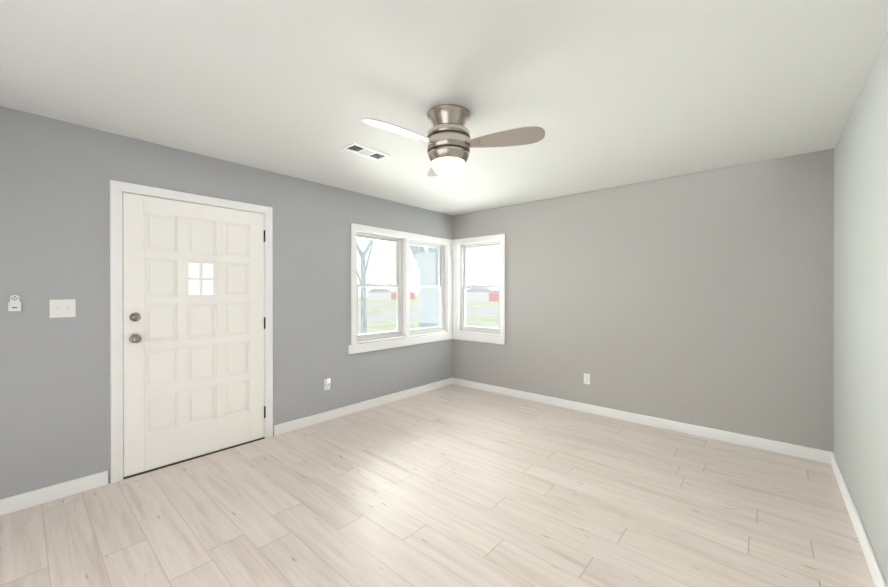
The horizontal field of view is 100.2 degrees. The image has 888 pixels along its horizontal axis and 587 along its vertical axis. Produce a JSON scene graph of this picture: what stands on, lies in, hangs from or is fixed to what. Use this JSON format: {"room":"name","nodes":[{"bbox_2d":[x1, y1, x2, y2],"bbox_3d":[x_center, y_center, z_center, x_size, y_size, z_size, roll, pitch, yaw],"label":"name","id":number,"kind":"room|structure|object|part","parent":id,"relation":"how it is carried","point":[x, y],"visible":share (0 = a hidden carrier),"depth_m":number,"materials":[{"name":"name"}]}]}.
{"room":"empty living room","nodes":[
{"label":"empty living room","id":0,"kind":"room"},
{"bbox_2d":[0,106,451,498],"bbox_3d":[-1.630,0.098,3.499,0.160,2.440,5.150,0,0,41],"label":"wall","id":1,"kind":"structure","parent":0,"point":[56,176],"depth_m":2.54,"materials":[{"name":"grey paint"}]},
{"bbox_2d":[8,295,20,310],"bbox_3d":[-2.600,0.057,2.249,0.022,0.098,0.052,0,0,41],"label":"switch","id":2,"kind":"object","parent":1,"relation":"attached to","point":[14,303],"visible":1,"depth_m":2.24,"materials":[{"name":"white plastic"}]},
{"bbox_2d":[0,471,107,515],"bbox_3d":[-2.728,1.275,2.110,0.018,0.095,1.226,0,0,41],"label":"baseboard","id":3,"kind":"structure","parent":1,"relation":"attached to","point":[11,504],"depth_m":2.37,"materials":[{"name":"white wood"}]},
{"bbox_2d":[49,299,75,317],"bbox_3d":[-2.467,0.097,2.405,0.018,0.116,0.118,0,0,41],"label":"switch plate","id":4,"kind":"object","parent":1,"relation":"attached to","point":[63,308],"visible":1,"depth_m":2.41,"materials":[{"name":"white plastic"}]},
{"bbox_2d":[110,180,272,483],"bbox_3d":[-2.008,0.265,3.053,0.179,2.110,1.120,0,0,41],"label":"door frame","id":5,"kind":"structure","parent":1,"relation":"attached to","point":[118,189],"depth_m":2.63,"materials":[{"name":"white wood"}]},
{"bbox_2d":[122,192,265,476],"bbox_3d":[-1.944,0.294,3.003,0.117,2.028,0.991,0,0,41],"label":"door","id":6,"kind":"structure","parent":1,"relation":"in","point":[193,375],"depth_m":2.94,"materials":[{"name":"white paint"}]},
{"bbox_3d":[-2.233,0.248,2.664,0.107,0.221,0.100,0,0,41],"label":"knob","id":7,"kind":"part","parent":6,"relation":"part of","materials":[{"name":"silver metal"}]},
{"bbox_3d":[-1.642,0.279,3.387,0.050,1.704,0.015,0,0,41],"label":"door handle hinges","id":8,"kind":"part","parent":6,"relation":"part of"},
{"bbox_2d":[324,378,329,389],"bbox_3d":[-1.201,0.940,3.845,0.036,0.119,0.070,0,0,41],"label":"electrical outlet","id":9,"kind":"object","parent":1,"relation":"attached to","point":[327,384],"visible":1,"depth_m":3.84,"materials":[{"name":"white plastic"}]},
{"bbox_2d":[274,378,451,435],"bbox_3d":[-0.733,1.268,4.396,0.018,0.095,2.546,0,0,41],"label":"baseboard","id":10,"kind":"structure","parent":1,"relation":"attached to","point":[289,426],"depth_m":4.09,"materials":[{"name":"white wood"}]},
{"bbox_2d":[348,223,459,353],"bbox_3d":[-0.433,-0.057,4.799,0.294,1.432,1.937,0,0,41],"label":"window","id":11,"kind":"structure","parent":1,"relation":"in","point":[403,241],"depth_m":4.71,"materials":[{"name":"white"}]},
{"bbox_3d":[-0.532,-0.089,4.771,0.034,1.120,1.446,0,0,41],"label":"glass","id":12,"kind":"part","parent":11,"relation":"part of","materials":[{"name":"clear glass"}]},
{"bbox_2d":[0,384,874,586],"bbox_3d":[-0.074,1.372,2.252,4.150,0.100,5.310,0,0,41],"label":"floor","id":13,"kind":"structure","parent":0,"point":[452,485],"depth_m":2.23,"materials":[{"name":"beige wood"}]},
{"bbox_2d":[123,437,264,478],"bbox_3d":[-2.011,1.311,3.059,0.159,0.018,0.980,0,0,41],"label":"threshold","id":14,"kind":"object","parent":13,"relation":"on","point":[140,473],"visible":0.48,"depth_m":2.94,"materials":[{"name":"grey metal"}]},
{"bbox_2d":[0,0,887,215],"bbox_3d":[-0.074,-1.178,2.244,4.150,0.120,5.310,0,0,41],"label":"ceiling","id":15,"kind":"structure","parent":0,"point":[604,94],"depth_m":1.95,"materials":[{"name":"white paint"}]},
{"bbox_2d":[342,143,389,160],"bbox_3d":[-0.611,-1.116,2.938,0.155,0.008,0.355,0,0,41],"label":"ceiling vent","id":16,"kind":"object","parent":15,"relation":"in","point":[356,148],"visible":1,"depth_m":2.92,"materials":[{"name":"white metal"}]},
{"bbox_2d":[362,104,544,176],"bbox_3d":[0.001,-0.930,2.230,1.024,0.375,0.974,0,0,41],"label":"ceiling fan","id":17,"kind":"object","parent":15,"relation":"hanging from","point":[450,142],"visible":0.98,"depth_m":2.22,"materials":[{"name":"silver metal"}]},
{"bbox_3d":[-0.243,-0.916,2.117,0.168,0.043,0.482,0,0,41],"label":"arm","id":18,"kind":"part","parent":17,"relation":"part of"},
{"bbox_3d":[-0.027,-0.918,2.666,0.408,0.043,0.356,0,0,41],"label":"arm","id":19,"kind":"part","parent":17,"relation":"part of"},
{"bbox_3d":[0.029,-0.783,2.326,0.206,0.081,0.206,0,0,41],"label":"lamp shade","id":20,"kind":"part","parent":17,"relation":"part of","materials":[{"name":"white glass"}]},
{"bbox_3d":[0.357,-0.917,2.214,0.467,0.043,0.246,0,0,41],"label":"arm","id":21,"kind":"part","parent":17,"relation":"part of"},
{"bbox_2d":[452,148,833,451],"bbox_3d":[1.619,0.096,4.188,4.150,2.440,0.160,0,0,41],"label":"wall","id":22,"kind":"structure","parent":0,"point":[704,298],"depth_m":3.52,"materials":[{"name":"grey paint"}]},
{"bbox_2d":[453,234,504,344],"bbox_3d":[0.516,-0.058,5.150,0.870,1.432,0.200,0,0,41],"label":"window","id":23,"kind":"structure","parent":22,"relation":"in","point":[465,244],"depth_m":5.08,"materials":[{"name":"white"}]},
{"bbox_3d":[0.534,-0.090,5.146,0.591,1.120,0.034,0,0,41],"label":"glass","id":24,"kind":"part","parent":23,"relation":"part of","materials":[{"name":"clear glass"}]},
{"bbox_2d":[584,373,589,383],"bbox_3d":[1.582,0.944,4.111,0.070,0.114,0.008,0,0,41],"label":"electrical outlet","id":25,"kind":"object","parent":22,"relation":"attached to","point":[586,378],"visible":1,"depth_m":4.11,"materials":[{"name":"white plastic"}]},
{"bbox_2d":[452,377,827,462],"bbox_3d":[1.554,1.269,4.133,3.810,0.095,0.014,0,0,41],"label":"baseboard","id":26,"kind":"structure","parent":22,"relation":"attached to","point":[804,452],"depth_m":3.59,"materials":[{"name":"white wood"}]},
{"bbox_2d":[833,32,887,586],"bbox_3d":[1.376,0.107,0.876,0.160,2.440,5.150,0,0,41],"label":"wall","id":27,"kind":"structure","parent":0,"point":[860,397],"depth_m":1.94,"materials":[{"name":"grey paint"}]},
{"bbox_2d":[828,451,886,586],"bbox_3d":[1.362,1.279,0.999,0.018,0.095,4.990,0,0,41],"label":"baseboard","id":28,"kind":"structure","parent":27,"relation":"attached to","point":[879,581],"depth_m":1.99,"materials":[{"name":"white wood"}]},
{"label":"outside","id":29,"kind":"structure","parent":0,"visible":0},
{"bbox_2d":[358,297,498,333],"bbox_3d":[-3.711,1.739,61.838,160.000,0.020,150.000,0,0,41],"label":"lawn","id":30,"kind":"structure","parent":29,"point":[488,321],"depth_m":29.61,"materials":[{"name":"green plant"}]},
{"bbox_2d":[368,289,390,299],"bbox_3d":[-16.465,0.220,95.127,5.600,2.800,4.000,0,0,41],"label":"house","id":31,"kind":"structure","parent":30,"relation":"on","point":[378,295],"depth_m":93.63,"materials":[{"name":"white"}]},
{"bbox_2d":[357,240,438,333],"bbox_3d":[-1.739,-1.121,11.687,6.143,6.023,3.794,0,0,41],"label":"tree","id":32,"kind":"object","parent":30,"relation":"on","point":[426,263],"depth_m":9.82,"materials":[{"name":"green plant"}]},
{"bbox_3d":[-2.942,0.172,13.557,0.371,3.412,0.280,0,0,41],"label":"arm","id":33,"kind":"part","parent":32,"relation":"part of"},
{"bbox_3d":[-2.384,-2.623,13.862,0.772,2.632,1.166,0,0,41],"label":"arm","id":34,"kind":"part","parent":32,"relation":"part of"},
{"bbox_3d":[-2.841,-1.625,14.324,0.802,2.228,1.266,0,0,41],"label":"arm","id":35,"kind":"part","parent":32,"relation":"part of"},
{"bbox_3d":[-1.020,-1.980,9.702,0.864,3.223,1.751,0,0,41],"label":"arm","id":36,"kind":"part","parent":32,"relation":"part of"},
{"bbox_3d":[-0.160,-2.140,9.674,1.120,3.270,0.638,0,0,41],"label":"arm","id":37,"kind":"part","parent":32,"relation":"part of"},
{"bbox_2d":[391,291,415,298],"bbox_3d":[-11.172,0.501,101.193,5.600,2.200,5.100,0,0,41],"label":"house","id":38,"kind":"structure","parent":30,"relation":"on","point":[394,295],"depth_m":100.31,"materials":[{"name":"red"}]},
{"bbox_2d":[466,288,491,300],"bbox_3d":[7.784,0.210,82.992,4.100,2.900,5.600,0,0,41],"label":"house","id":39,"kind":"structure","parent":30,"relation":"on","point":[473,295],"depth_m":81.37,"materials":[{"name":"white"}]},
{"bbox_2d":[488,291,498,301],"bbox_3d":[12.963,0.520,79.801,5.100,2.300,5.600,0,0,41],"label":"house","id":40,"kind":"structure","parent":30,"relation":"on","point":[492,298],"depth_m":78.81,"materials":[{"name":"red"}]},
{"bbox_2d":[358,306,498,322],"bbox_3d":[-3.711,1.721,61.838,160.000,0.015,150.000,0,0,41],"label":"street","id":41,"kind":"structure","parent":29,"point":[415,313],"depth_m":33.54,"materials":[{"name":"grey asphalt"}]}
]}

